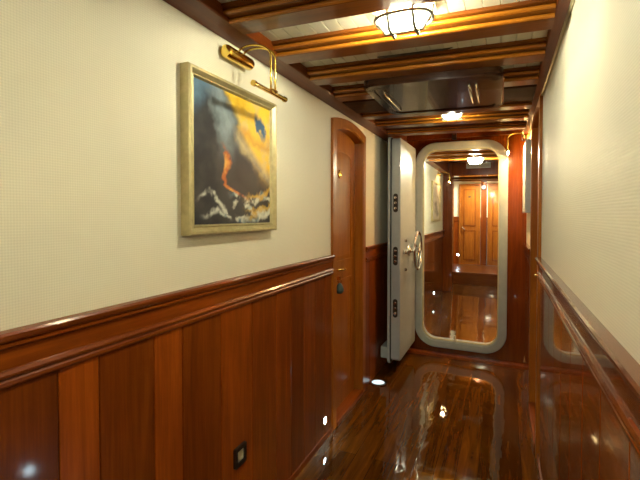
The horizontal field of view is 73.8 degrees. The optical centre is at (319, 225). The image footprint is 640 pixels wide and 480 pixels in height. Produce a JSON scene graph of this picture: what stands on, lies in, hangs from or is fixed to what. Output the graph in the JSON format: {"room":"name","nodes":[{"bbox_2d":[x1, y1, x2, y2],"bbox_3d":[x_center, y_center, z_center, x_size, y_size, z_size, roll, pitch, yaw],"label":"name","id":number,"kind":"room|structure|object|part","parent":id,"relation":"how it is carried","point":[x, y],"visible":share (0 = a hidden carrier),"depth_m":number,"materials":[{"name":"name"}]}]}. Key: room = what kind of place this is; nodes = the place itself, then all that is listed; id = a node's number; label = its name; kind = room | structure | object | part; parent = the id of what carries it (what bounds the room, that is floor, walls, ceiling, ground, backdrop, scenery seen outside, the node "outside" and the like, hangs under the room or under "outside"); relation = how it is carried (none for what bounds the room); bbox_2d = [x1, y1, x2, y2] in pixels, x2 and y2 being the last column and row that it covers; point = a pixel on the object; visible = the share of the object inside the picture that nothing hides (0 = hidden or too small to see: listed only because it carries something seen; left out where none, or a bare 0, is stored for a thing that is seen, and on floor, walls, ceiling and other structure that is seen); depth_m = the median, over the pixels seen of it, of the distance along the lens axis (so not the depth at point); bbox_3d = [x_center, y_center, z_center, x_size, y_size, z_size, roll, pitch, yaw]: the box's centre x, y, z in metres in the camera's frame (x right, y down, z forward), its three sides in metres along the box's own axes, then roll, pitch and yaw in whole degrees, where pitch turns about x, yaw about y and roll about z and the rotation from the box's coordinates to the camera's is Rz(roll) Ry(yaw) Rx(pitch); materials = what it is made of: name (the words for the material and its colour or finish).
{"room":"ship interior","nodes":[
{"label":"ship interior","id":0,"kind":"room"},
{"bbox_2d":[0,0,442,479],"bbox_3d":[0.110,0.162,2.922,0.106,2.370,10.650,1,1,23],"label":"wall","id":1,"kind":"structure","parent":0,"point":[90,169],"depth_m":1.31,"materials":[{"name":"beige paint"}]},
{"bbox_2d":[0,255,334,389],"bbox_3d":[-0.923,0.306,0.354,0.030,0.124,5.110,1,1,23],"label":"chair rail","id":2,"kind":"object","parent":1,"relation":"attached to","point":[28,352],"visible":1,"depth_m":1.22,"materials":[{"name":"brown wood"}]},
{"bbox_2d":[180,62,276,235],"bbox_3d":[-0.334,-0.260,1.702,0.042,0.579,0.597,1,1,23],"label":"painting","id":3,"kind":"object","parent":1,"relation":"attached to","point":[228,132],"visible":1,"depth_m":1.63,"materials":[{"name":"paint"}]},
{"bbox_2d":[233,441,246,469],"bbox_3d":[-0.330,0.952,1.764,0.011,0.082,0.082,1,1,23],"label":"wall socket","id":4,"kind":"object","parent":1,"relation":"attached to","point":[240,452],"visible":1,"depth_m":1.76,"materials":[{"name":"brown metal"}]},
{"bbox_2d":[220,44,287,101],"bbox_3d":[-0.265,-0.606,1.674,0.182,0.202,0.247,1,1,23],"label":"lamp","id":5,"kind":"object","parent":1,"relation":"attached to","point":[227,51],"visible":1,"depth_m":1.66,"materials":[{"name":"gold metal"}]},
{"bbox_3d":[-0.254,-0.611,1.661,0.139,0.192,0.011,0,1,14],"label":"arm","id":6,"kind":"part","parent":5,"relation":"part of","materials":[{"name":"gold metal"}]},
{"bbox_3d":[-0.240,-0.612,1.692,0.139,0.192,0.011,0,1,14],"label":"arm","id":7,"kind":"part","parent":5,"relation":"part of","materials":[{"name":"gold metal"}]},
{"bbox_2d":[163,0,406,141],"bbox_3d":[-0.529,-0.815,1.154,0.105,0.212,6.940,1,1,23],"label":"trim","id":8,"kind":"structure","parent":1,"relation":"attached to","point":[208,13],"depth_m":1.78,"materials":[{"name":"brown wood"}]},
{"bbox_2d":[288,426,331,479],"bbox_3d":[-0.931,1.375,0.382,0.012,0.065,5.110,1,1,23],"label":"baseboard","id":9,"kind":"structure","parent":1,"relation":"attached to","point":[307,459],"depth_m":2.42,"materials":[{"name":"brown wood"}]},
{"bbox_2d":[331,117,365,430],"bbox_3d":[0.169,0.312,3.055,0.133,2.085,0.715,1,1,23],"label":"door","id":10,"kind":"structure","parent":1,"relation":"in","point":[348,142],"depth_m":3.16,"materials":[{"name":"brown wood"}]},
{"bbox_2d":[337,276,343,293],"bbox_3d":[0.118,0.400,2.853,0.084,0.118,0.056,1,1,23],"label":"key fob","id":11,"kind":"object","parent":10,"relation":"hanging from","point":[340,289],"visible":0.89,"depth_m":2.83,"materials":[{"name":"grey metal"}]},
{"bbox_3d":[0.160,0.779,3.070,0.002,0.758,0.363,1,1,23],"label":"panel","id":12,"kind":"part","parent":10,"relation":"part of","materials":[{"name":"brown wood"}]},
{"bbox_3d":[0.160,-0.136,3.048,0.002,0.768,0.363,1,1,23],"label":"panel","id":13,"kind":"part","parent":10,"relation":"part of","materials":[{"name":"brown wood"}]},
{"bbox_3d":[0.160,-0.136,3.048,0.006,0.800,0.395,1,1,23],"label":"panel moulding","id":14,"kind":"part","parent":10,"relation":"part of","materials":[{"name":"brown wood"}]},
{"bbox_3d":[0.160,0.779,3.070,0.006,0.790,0.395,1,1,23],"label":"panel moulding","id":15,"kind":"part","parent":10,"relation":"part of","materials":[{"name":"brown wood"}]},
{"bbox_3d":[0.167,1.320,3.080,0.129,0.068,0.565,1,1,23],"label":"sill","id":16,"kind":"part","parent":10,"relation":"part of","materials":[{"name":"brown wood"}]},
{"bbox_2d":[366,242,387,262],"bbox_3d":[0.587,0.223,3.881,0.030,0.124,1.135,1,1,23],"label":"chair rail","id":17,"kind":"object","parent":1,"relation":"attached to","point":[376,251],"visible":0.63,"depth_m":3.63,"materials":[{"name":"brown wood"}]},
{"bbox_2d":[381,137,421,362],"bbox_3d":[0.787,0.215,3.971,0.298,1.965,0.734,1,1,23],"label":"door","id":18,"kind":"structure","parent":1,"relation":"in","point":[402,247],"depth_m":3.69,"materials":[{"name":"white metal"}]},
{"bbox_3d":[0.782,0.208,3.960,0.083,1.920,0.676,1,1,23],"label":"door","id":19,"kind":"part","parent":18,"relation":"part of","materials":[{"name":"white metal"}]},
{"bbox_2d":[424,230,444,243],"bbox_3d":[1.545,0.192,6.119,0.030,0.124,3.645,1,1,23],"label":"chair rail","id":20,"kind":"object","parent":1,"relation":"attached to","point":[433,236],"visible":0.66,"depth_m":6.63,"materials":[{"name":"brown wood"}]},
{"bbox_2d":[431,181,440,220],"bbox_3d":[1.871,-0.376,6.866,0.030,0.620,0.850,1,1,23],"label":"picture","id":21,"kind":"object","parent":1,"relation":"attached to","point":[435,187],"visible":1,"depth_m":6.79,"materials":[{"name":"paper"}]},
{"bbox_2d":[433,183,439,218],"bbox_3d":[1.873,-0.376,6.865,0.001,0.560,0.790,1,1,23],"label":"print","id":22,"kind":"object","parent":21,"relation":"attached to","point":[436,189],"depth_m":6.88},
{"bbox_2d":[426,161,448,173],"bbox_3d":[1.577,-0.985,6.077,0.100,0.205,3.645,1,1,23],"label":"trim","id":23,"kind":"structure","parent":1,"relation":"attached to","point":[442,166],"depth_m":6.90,"materials":[{"name":"brown wood"}]},
{"bbox_2d":[437,172,450,182],"bbox_3d":[2.066,-0.796,7.094,0.200,0.175,0.212,1,1,23],"label":"lamp","id":24,"kind":"object","parent":1,"relation":"attached to","point":[438,174],"visible":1,"depth_m":7.05,"materials":[{"name":"gold metal"}]},
{"bbox_2d":[218,0,547,162],"bbox_3d":[1.249,-0.934,3.850,1.550,0.281,13.500,1,1,23],"label":"ceiling","id":25,"kind":"structure","parent":0,"point":[446,6],"depth_m":1.69,"materials":[{"name":"beige paint"}]},
{"bbox_2d":[221,0,441,33],"bbox_3d":[0.181,-0.743,1.353,1.055,0.107,0.202,1,1,23],"label":"ceiling beam","id":26,"kind":"structure","parent":25,"relation":"attached to","point":[246,16],"depth_m":1.43,"materials":[{"name":"brown wood"}]},
{"bbox_2d":[332,84,373,101],"bbox_3d":[0.217,-0.777,2.465,0.245,0.090,0.202,1,1,23],"label":"ceiling beam","id":27,"kind":"structure","parent":25,"relation":"attached to","point":[354,92],"depth_m":2.42,"materials":[{"name":"brown wood"}]},
{"bbox_2d":[369,1,440,39],"bbox_3d":[0.286,-0.704,1.452,0.241,0.100,0.159,1,1,23],"label":"lamp","id":28,"kind":"object","parent":25,"relation":"attached to","point":[413,12],"visible":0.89,"depth_m":1.45,"materials":[{"name":"glass"}]},
{"bbox_2d":[271,0,556,63],"bbox_3d":[0.317,-0.750,1.671,1.055,0.107,0.202,1,1,23],"label":"ceiling beam","id":29,"kind":"structure","parent":25,"relation":"attached to","point":[518,17],"depth_m":1.58,"materials":[{"name":"brown wood"}]},
{"bbox_2d":[377,47,452,58],"bbox_3d":[0.408,-0.750,1.857,0.326,0.018,0.012,1,1,23],"label":"bar","id":30,"kind":"object","parent":25,"relation":"attached to","point":[443,49],"visible":1,"depth_m":1.85,"materials":[{"name":"brown wood"}]},
{"bbox_2d":[306,37,546,85],"bbox_3d":[0.453,-0.758,1.988,1.055,0.107,0.202,1,1,23],"label":"ceiling beam","id":31,"kind":"structure","parent":25,"relation":"attached to","point":[531,50],"depth_m":1.90,"materials":[{"name":"brown wood"}]},
{"bbox_2d":[364,66,503,114],"bbox_3d":[0.637,-0.707,2.317,0.665,0.064,0.670,1,1,23],"label":"ceiling hatch","id":32,"kind":"object","parent":25,"relation":"attached to","point":[475,88],"visible":1,"depth_m":2.20,"materials":[{"name":"silver metal"}]},
{"bbox_3d":[0.637,-0.714,2.316,0.595,0.049,0.560,1,1,23],"label":"panel","id":33,"kind":"part","parent":32,"relation":"part of","materials":[{"name":"grey metal"}]},
{"bbox_2d":[342,84,536,112],"bbox_3d":[0.675,-0.752,2.508,1.055,0.074,0.296,1,1,23],"label":"trim","id":34,"kind":"structure","parent":25,"relation":"attached to","point":[525,92],"depth_m":2.44,"materials":[{"name":"brown wood"}]},
{"bbox_2d":[362,100,531,119],"bbox_3d":[0.798,-0.777,2.794,1.055,0.107,0.202,1,1,23],"label":"ceiling beam","id":35,"kind":"structure","parent":25,"relation":"attached to","point":[516,105],"depth_m":2.77,"materials":[{"name":"brown wood"}]},
{"bbox_2d":[375,109,528,128],"bbox_3d":[0.936,-0.784,3.116,1.055,0.107,0.202,1,1,23],"label":"ceiling beam","id":36,"kind":"structure","parent":25,"relation":"attached to","point":[519,114],"depth_m":3.06,"materials":[{"name":"brown wood"}]},
{"bbox_2d":[441,113,463,120],"bbox_3d":[0.903,-0.751,2.920,0.186,0.068,0.109,1,1,23],"label":"lamp","id":37,"kind":"object","parent":25,"relation":"attached to","point":[449,117],"visible":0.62,"depth_m":2.90,"materials":[{"name":"glass"}]},
{"bbox_2d":[387,120,525,136],"bbox_3d":[1.074,-0.792,3.438,1.055,0.107,0.202,1,1,23],"label":"ceiling beam","id":38,"kind":"structure","parent":25,"relation":"attached to","point":[507,125],"depth_m":3.37,"materials":[{"name":"brown wood"}]},
{"bbox_2d":[467,158,483,164],"bbox_3d":[1.926,-0.799,5.282,0.241,0.100,0.159,1,1,23],"label":"lamp","id":39,"kind":"object","parent":25,"relation":"attached to","point":[471,160],"visible":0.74,"depth_m":5.28,"materials":[{"name":"glass"}]},
{"bbox_2d":[504,65,539,86],"bbox_3d":[1.003,-0.752,2.129,0.155,0.088,0.202,1,1,23],"label":"ceiling beam","id":40,"kind":"structure","parent":25,"relation":"attached to","point":[528,75],"depth_m":2.07,"materials":[{"name":"brown wood"}]},
{"bbox_3d":[1.682,-0.855,4.920,1.205,0.050,1.595,1,1,23],"label":"trim","id":41,"kind":"structure","parent":25,"relation":"attached to","visible":0},
{"bbox_2d":[426,154,497,159],"bbox_3d":[1.805,-0.855,5.158,1.065,0.107,0.202,1,1,23],"label":"ceiling beam","id":42,"kind":"structure","parent":41,"relation":"attached to","point":[481,155],"depth_m":5.13,"materials":[{"name":"brown wood"}]},
{"bbox_2d":[429,150,495,155],"bbox_3d":[1.675,-0.848,4.854,1.065,0.107,0.202,1,1,23],"label":"ceiling beam","id":43,"kind":"structure","parent":41,"relation":"attached to","point":[476,152],"depth_m":4.83,"materials":[{"name":"brown wood"}]},
{"bbox_2d":[429,158,498,161],"bbox_3d":[1.954,-0.881,5.506,1.065,0.107,0.202,1,1,23],"label":"ceiling beam","id":44,"kind":"structure","parent":41,"relation":"attached to","point":[434,160],"depth_m":5.55,"materials":[{"name":"brown wood"}]},
{"bbox_2d":[438,149,489,151],"bbox_3d":[1.541,-0.840,4.542,1.065,0.107,0.202,1,1,23],"label":"ceiling beam","id":45,"kind":"structure","parent":41,"relation":"attached to","point":[476,149],"depth_m":4.55,"materials":[{"name":"brown wood"}]},
{"bbox_3d":[3.333,-1.107,8.774,1.805,0.030,2.200,1,1,23],"label":"trim","id":46,"kind":"structure","parent":25,"relation":"attached to","visible":0},
{"bbox_2d":[454,176,498,179],"bbox_3d":[3.195,-0.997,8.454,1.765,0.217,0.202,1,1,23],"label":"ceiling beam","id":47,"kind":"structure","parent":46,"relation":"attached to","point":[475,177],"depth_m":8.44,"materials":[{"name":"brown wood"}]},
{"bbox_2d":[454,179,498,181],"bbox_3d":[3.372,-1.006,8.868,1.765,0.217,0.202,1,1,23],"label":"ceiling beam","id":48,"kind":"structure","parent":46,"relation":"attached to","point":[491,179],"depth_m":8.84,"materials":[{"name":"brown wood"}]},
{"bbox_2d":[295,283,538,479],"bbox_3d":[1.187,1.339,3.822,1.600,0.093,13.500,1,1,23],"label":"floor","id":49,"kind":"structure","parent":0,"point":[433,418],"depth_m":2.91,"materials":[{"name":"brown wood"}]},
{"bbox_2d":[370,379,386,385],"bbox_3d":[0.481,1.298,3.524,0.144,0.008,0.144,1,1,23],"label":"step light","id":50,"kind":"object","parent":49,"relation":"on","point":[376,382],"visible":1,"depth_m":3.51,"materials":[{"name":"white glass"}]},
{"bbox_2d":[407,130,526,369],"bbox_3d":[1.344,0.181,4.156,1.245,2.385,0.120,1,1,23],"label":"wall","id":51,"kind":"structure","parent":0,"point":[511,354],"depth_m":3.98,"materials":[{"name":"brown wood"}]},
{"bbox_2d":[415,133,507,353],"bbox_3d":[1.365,0.159,4.161,0.850,2.121,0.144,1,1,23],"label":"door frame","id":52,"kind":"structure","parent":51,"relation":"attached to","point":[424,335],"depth_m":4.09,"materials":[{"name":"white metal"}]},
{"bbox_2d":[443,161,498,290],"bbox_3d":[2.851,0.065,7.676,1.805,2.400,0.250,1,1,23],"label":"wall","id":53,"kind":"structure","parent":0,"point":[455,169],"depth_m":7.75,"materials":[{"name":"brown wood"}]},
{"bbox_3d":[2.235,0.059,7.939,0.465,2.400,0.250,1,1,23],"label":"post","id":54,"kind":"part","parent":53,"relation":"part of","materials":[{"name":"brown wood"}]},
{"bbox_2d":[466,162,490,168],"bbox_3d":[2.797,-1.052,7.530,0.400,0.090,0.012,1,1,23],"label":"air vent","id":55,"kind":"object","parent":53,"relation":"in","point":[489,163],"visible":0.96,"depth_m":7.52,"materials":[{"name":"metal"}]},
{"bbox_2d":[453,264,497,286],"bbox_3d":[3.537,1.084,9.175,1.905,0.305,1.600,1,1,23],"label":"step","id":56,"kind":"structure","parent":0,"point":[482,275],"depth_m":8.59,"materials":[{"name":"brown wood"}]},
{"bbox_2d":[453,181,498,264],"bbox_3d":[3.827,-0.116,9.824,1.905,2.140,0.125,1,1,23],"label":"wall","id":57,"kind":"structure","parent":0,"point":[484,192],"depth_m":9.83,"materials":[{"name":"brown wood"}]},
{"bbox_2d":[458,184,480,264],"bbox_3d":[3.470,-0.018,9.896,0.475,1.870,0.098,1,1,23],"label":"door","id":58,"kind":"structure","parent":57,"relation":"in","point":[469,194],"depth_m":9.90,"materials":[{"name":"brown wood"}]},
{"bbox_3d":[3.474,-0.403,9.896,0.265,0.851,0.015,1,1,23],"label":"panel moulding","id":59,"kind":"part","parent":58,"relation":"part of","materials":[{"name":"brown wood"}]},
{"bbox_3d":[3.474,0.470,9.917,0.265,0.694,0.015,1,1,23],"label":"panel moulding","id":60,"kind":"part","parent":58,"relation":"part of","materials":[{"name":"brown wood"}]},
{"bbox_3d":[3.476,-0.403,9.901,0.205,0.791,0.008,1,1,23],"label":"panel","id":61,"kind":"part","parent":58,"relation":"part of","materials":[{"name":"brown wood"}]},
{"bbox_3d":[3.476,0.470,9.921,0.205,0.634,0.008,1,1,23],"label":"panel","id":62,"kind":"part","parent":58,"relation":"part of","materials":[{"name":"brown wood"}]},
{"bbox_2d":[487,183,497,265],"bbox_3d":[4.047,-0.012,9.649,0.480,1.870,0.098,1,1,23],"label":"door","id":63,"kind":"structure","parent":57,"relation":"in","point":[492,214],"depth_m":9.71,"materials":[{"name":"brown wood"}]},
{"bbox_3d":[4.051,0.475,9.670,0.270,0.694,0.015,1,1,23],"label":"panel moulding","id":64,"kind":"part","parent":63,"relation":"part of","materials":[{"name":"brown wood"}]},
{"bbox_3d":[4.053,0.475,9.675,0.210,0.634,0.008,1,1,23],"label":"panel","id":65,"kind":"part","parent":63,"relation":"part of","materials":[{"name":"brown wood"}]},
{"bbox_3d":[4.053,-0.397,9.654,0.210,0.791,0.008,1,1,23],"label":"panel","id":66,"kind":"part","parent":63,"relation":"part of","materials":[{"name":"brown wood"}]},
{"bbox_2d":[524,0,639,479],"bbox_3d":[0.586,0.234,0.734,0.106,2.330,7.000,1,1,23],"label":"wall","id":67,"kind":"structure","parent":0,"point":[590,232],"depth_m":1.09,"materials":[{"name":"beige paint"}]},
{"bbox_2d":[506,132,529,154],"bbox_3d":[1.698,-0.710,3.663,0.180,0.175,0.212,1,1,23],"label":"lamp","id":68,"kind":"object","parent":67,"relation":"attached to","point":[525,136],"visible":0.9,"depth_m":3.64,"materials":[{"name":"gold metal"}]},
{"bbox_2d":[522,139,530,212],"bbox_3d":[1.731,-0.393,3.569,0.042,0.580,0.460,1,1,23],"label":"picture","id":69,"kind":"object","parent":67,"relation":"attached to","point":[527,146],"visible":1,"depth_m":3.36,"materials":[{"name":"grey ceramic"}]},
{"bbox_2d":[523,242,529,264],"bbox_3d":[1.723,0.231,3.549,0.030,0.124,0.850,1,1,23],"label":"chair rail","id":70,"kind":"object","parent":67,"relation":"attached to","point":[527,247],"visible":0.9,"depth_m":3.47,"materials":[{"name":"brown wood"}]},
{"bbox_2d":[528,95,542,458],"bbox_3d":[1.454,0.281,2.773,0.133,2.160,0.780,1,1,23],"label":"door","id":71,"kind":"structure","parent":67,"relation":"in","point":[537,121],"depth_m":3.06,"materials":[{"name":"brown wood"}]},
{"bbox_3d":[1.455,1.327,2.798,0.131,0.068,0.630,1,1,23],"label":"sill","id":72,"kind":"part","parent":71,"relation":"part of","materials":[{"name":"brown wood"}]},
{"bbox_2d":[536,454,541,479],"bbox_3d":[0.207,1.404,0.010,0.012,0.065,5.320,1,1,23],"label":"baseboard","id":73,"kind":"structure","parent":67,"relation":"attached to","point":[537,459],"depth_m":2.32,"materials":[{"name":"brown wood"}]},
{"bbox_2d":[522,0,574,140],"bbox_3d":[0.508,-0.803,0.710,0.050,0.214,6.940,1,1,23],"label":"trim","id":74,"kind":"structure","parent":67,"relation":"attached to","point":[562,6],"depth_m":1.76,"materials":[{"name":"brown wood"}]},
{"bbox_2d":[535,257,639,459],"bbox_3d":[0.198,0.303,-0.012,0.030,0.124,5.320,1,1,23],"label":"chair rail","id":75,"kind":"object","parent":67,"relation":"attached to","point":[614,370],"visible":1,"depth_m":0.85,"materials":[{"name":"brown wood"}]}
]}

